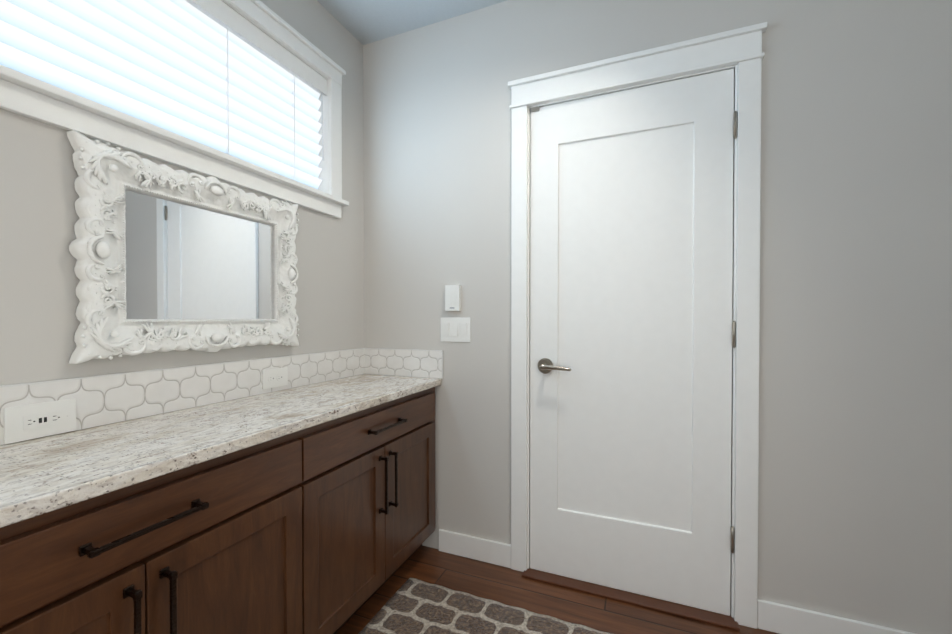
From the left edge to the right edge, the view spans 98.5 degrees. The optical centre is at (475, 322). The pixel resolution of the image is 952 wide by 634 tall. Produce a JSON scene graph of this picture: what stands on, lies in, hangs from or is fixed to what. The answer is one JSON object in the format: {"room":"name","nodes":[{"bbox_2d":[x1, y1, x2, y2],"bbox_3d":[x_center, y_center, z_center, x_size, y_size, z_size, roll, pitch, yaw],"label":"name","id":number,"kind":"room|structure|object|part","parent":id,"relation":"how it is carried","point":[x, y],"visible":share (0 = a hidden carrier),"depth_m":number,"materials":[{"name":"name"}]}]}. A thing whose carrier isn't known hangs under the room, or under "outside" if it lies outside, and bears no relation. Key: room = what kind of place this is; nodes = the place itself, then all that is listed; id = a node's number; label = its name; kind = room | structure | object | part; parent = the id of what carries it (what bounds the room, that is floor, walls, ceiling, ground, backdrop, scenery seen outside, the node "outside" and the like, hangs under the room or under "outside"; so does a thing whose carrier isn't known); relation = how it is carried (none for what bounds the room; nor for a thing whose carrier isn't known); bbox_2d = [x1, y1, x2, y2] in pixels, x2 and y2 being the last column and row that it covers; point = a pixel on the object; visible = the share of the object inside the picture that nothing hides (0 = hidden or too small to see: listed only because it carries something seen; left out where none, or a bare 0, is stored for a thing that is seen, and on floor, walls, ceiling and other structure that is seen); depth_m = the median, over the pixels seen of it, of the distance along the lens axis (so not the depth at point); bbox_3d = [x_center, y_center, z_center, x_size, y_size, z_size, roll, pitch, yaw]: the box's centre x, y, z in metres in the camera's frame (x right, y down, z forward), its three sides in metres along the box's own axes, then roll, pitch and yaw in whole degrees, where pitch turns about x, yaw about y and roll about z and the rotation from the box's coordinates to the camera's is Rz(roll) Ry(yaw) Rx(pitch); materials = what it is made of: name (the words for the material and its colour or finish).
{"room":"bathroom","nodes":[
{"label":"bathroom","id":0,"kind":"room"},
{"bbox_2d":[0,0,363,445],"bbox_3d":[-1.339,-0.154,0.498,0.150,2.528,3.600,0,1,22],"label":"wall","id":1,"kind":"structure","parent":0,"point":[39,282],"depth_m":1.05,"materials":[{"name":"paint"}]},
{"bbox_2d":[0,0,345,217],"bbox_3d":[-1.077,-0.838,1.056,0.164,0.700,2.009,0,1,22],"label":"window","id":2,"kind":"structure","parent":1,"relation":"in","point":[21,100],"depth_m":1.49,"materials":[{"name":"white wood"}]},
{"bbox_2d":[0,0,326,188],"bbox_3d":[-1.069,-0.841,1.053,0.081,0.535,1.841,0,1,22],"label":"window blind","id":3,"kind":"object","parent":2,"relation":"attached to","point":[220,75],"visible":0.77,"depth_m":1.34,"materials":[{"name":"white plastic"}]},
{"bbox_2d":[0,65,348,206],"bbox_3d":[-1.055,-0.559,1.050,0.140,0.020,2.021,0,1,22],"label":"window sill","id":4,"kind":"structure","parent":1,"relation":"attached to","point":[34,84],"depth_m":1.16,"materials":[{"name":"white wood"}]},
{"bbox_2d":[0,348,442,444],"bbox_3d":[-0.843,0.209,0.901,0.462,0.134,2.484,0,1,22],"label":"tile backsplash","id":5,"kind":"structure","parent":1,"relation":"attached to","point":[108,399],"depth_m":1.32,"materials":[{"name":"white tile"}]},
{"bbox_2d":[3,398,75,443],"bbox_3d":[-1.044,0.233,0.987,0.007,0.082,0.126,0,1,22],"label":"electrical outlet","id":6,"kind":"object","parent":5,"relation":"attached to","point":[29,421],"visible":1,"depth_m":0.98,"materials":[{"name":"plastic"}]},
{"bbox_2d":[262,367,287,388],"bbox_3d":[-0.787,0.215,1.610,0.007,0.072,0.116,0,1,22],"label":"duplex electrical outlet","id":7,"kind":"object","parent":5,"relation":"attached to","point":[276,377],"visible":1,"depth_m":1.60,"materials":[{"name":"plastic"}]},
{"bbox_2d":[317,0,506,44],"bbox_3d":[-0.228,-1.463,0.025,2.555,0.100,3.900,0,1,22],"label":"ceiling","id":8,"kind":"structure","parent":0,"point":[364,22],"depth_m":1.90,"materials":[{"name":"paint"}]},
{"bbox_2d":[335,545,778,633],"bbox_3d":[-0.228,1.165,0.054,2.555,0.100,3.900,0,1,22],"label":"floor","id":9,"kind":"structure","parent":0,"point":[498,583],"depth_m":1.63,"materials":[{"name":"brown wood"}]},
{"bbox_2d":[0,387,434,633],"bbox_3d":[-0.832,0.707,0.911,0.474,0.797,2.461,0,1,22],"label":"base cabinet","id":10,"kind":"object","parent":9,"relation":"on","point":[26,525],"depth_m":1.02,"materials":[{"name":"brown wood"}]},
{"bbox_3d":[-0.663,0.402,0.816,0.020,0.125,2.413,0,1,22],"label":"cabinet drawer","id":11,"kind":"part","parent":10,"relation":"part of","materials":[{"name":"brown wood"}]},
{"bbox_3d":[-0.663,0.734,0.820,0.020,0.516,2.413,0,1,22],"label":"cabinet door","id":12,"kind":"part","parent":10,"relation":"part of","materials":[{"name":"brown wood"}]},
{"bbox_2d":[0,374,441,527],"bbox_3d":[-0.846,0.292,0.902,0.452,0.030,2.481,0,1,22],"label":"countertop","id":13,"kind":"structure","parent":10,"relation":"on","point":[41,475],"depth_m":0.96,"materials":[{"name":"stone"}]},
{"bbox_3d":[-0.637,0.553,0.807,0.036,0.328,1.822,0,1,22],"label":"cabinet handle","id":14,"kind":"part","parent":10,"relation":"part of","materials":[{"name":"black metal"}]},
{"bbox_2d":[359,578,611,633],"bbox_3d":[-0.329,1.102,0.415,0.928,0.016,2.492,0,1,22],"label":"rug","id":15,"kind":"object","parent":9,"relation":"on","point":[414,606],"visible":0.96,"depth_m":1.51,"materials":[{"name":"grey fabric"}]},
{"bbox_2d":[363,0,951,633],"bbox_3d":[0.488,-0.169,1.772,2.555,2.528,0.150,0,1,22],"label":"wall","id":16,"kind":"structure","parent":0,"point":[855,426],"depth_m":1.43,"materials":[{"name":"paint"}]},
{"bbox_2d":[445,285,460,310],"bbox_3d":[-0.108,-0.118,1.926,0.072,0.120,0.022,0,1,22],"label":"keypad","id":17,"kind":"object","parent":16,"relation":"attached to","point":[452,297],"visible":1,"depth_m":1.92,"materials":[{"name":"plastic"}]},
{"bbox_2d":[441,317,470,341],"bbox_3d":[-0.098,0.031,1.929,0.155,0.114,0.012,0,1,22],"label":"switch plate","id":18,"kind":"object","parent":16,"relation":"attached to","point":[455,329],"visible":1,"depth_m":1.93,"materials":[{"name":"plastic"}]},
{"bbox_2d":[439,529,510,567],"bbox_3d":[-0.010,1.043,1.903,0.364,0.102,0.014,0,1,22],"label":"baseboard","id":19,"kind":"structure","parent":16,"relation":"attached to","point":[472,547],"depth_m":1.89,"materials":[{"name":"white wood"}]},
{"bbox_2d":[530,69,737,615],"bbox_3d":[0.590,0.076,1.639,0.775,2.022,0.100,0,1,22],"label":"door","id":20,"kind":"structure","parent":16,"relation":"in","point":[631,238],"depth_m":1.64,"materials":[{"name":"white wood"}]},
{"bbox_3d":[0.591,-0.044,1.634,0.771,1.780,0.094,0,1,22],"label":"door handle","id":21,"kind":"part","parent":20,"relation":"part of","materials":[{"name":"white wood"}]},
{"bbox_2d":[508,22,766,630],"bbox_3d":[0.607,0.021,1.695,0.950,2.151,0.205,0,1,22],"label":"door frame","id":22,"kind":"structure","parent":16,"relation":"attached to","point":[741,48],"depth_m":1.52,"materials":[{"name":"white wood"}]},
{"bbox_2d":[757,599,915,633],"bbox_3d":[1.240,1.049,1.385,0.489,0.102,0.017,0,1,22],"label":"baseboard","id":23,"kind":"structure","parent":16,"relation":"attached to","point":[779,618],"depth_m":1.42,"materials":[{"name":"white wood"}]},
{"bbox_3d":[-0.891,-0.193,1.364,0.016,0.480,0.612,0,1,22],"label":"mirror","id":24,"kind":"object","parent":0,"visible":0},
{"bbox_2d":[66,130,298,363],"bbox_3d":[-0.866,-0.193,1.353,0.060,0.584,0.716,0,1,22],"label":"frame","id":25,"kind":"object","parent":24,"relation":"attached to","point":[107,177],"visible":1,"depth_m":1.14,"materials":[{"name":"paint"}]},
{"bbox_2d":[125,189,272,318],"bbox_3d":[-0.881,-0.193,1.360,0.005,0.368,0.500,0,1,22],"label":"mirror panel","id":26,"kind":"object","parent":24,"relation":"attached to","point":[184,261],"visible":0.79,"depth_m":1.31,"materials":[{"name":"silver mirror"}]}
]}

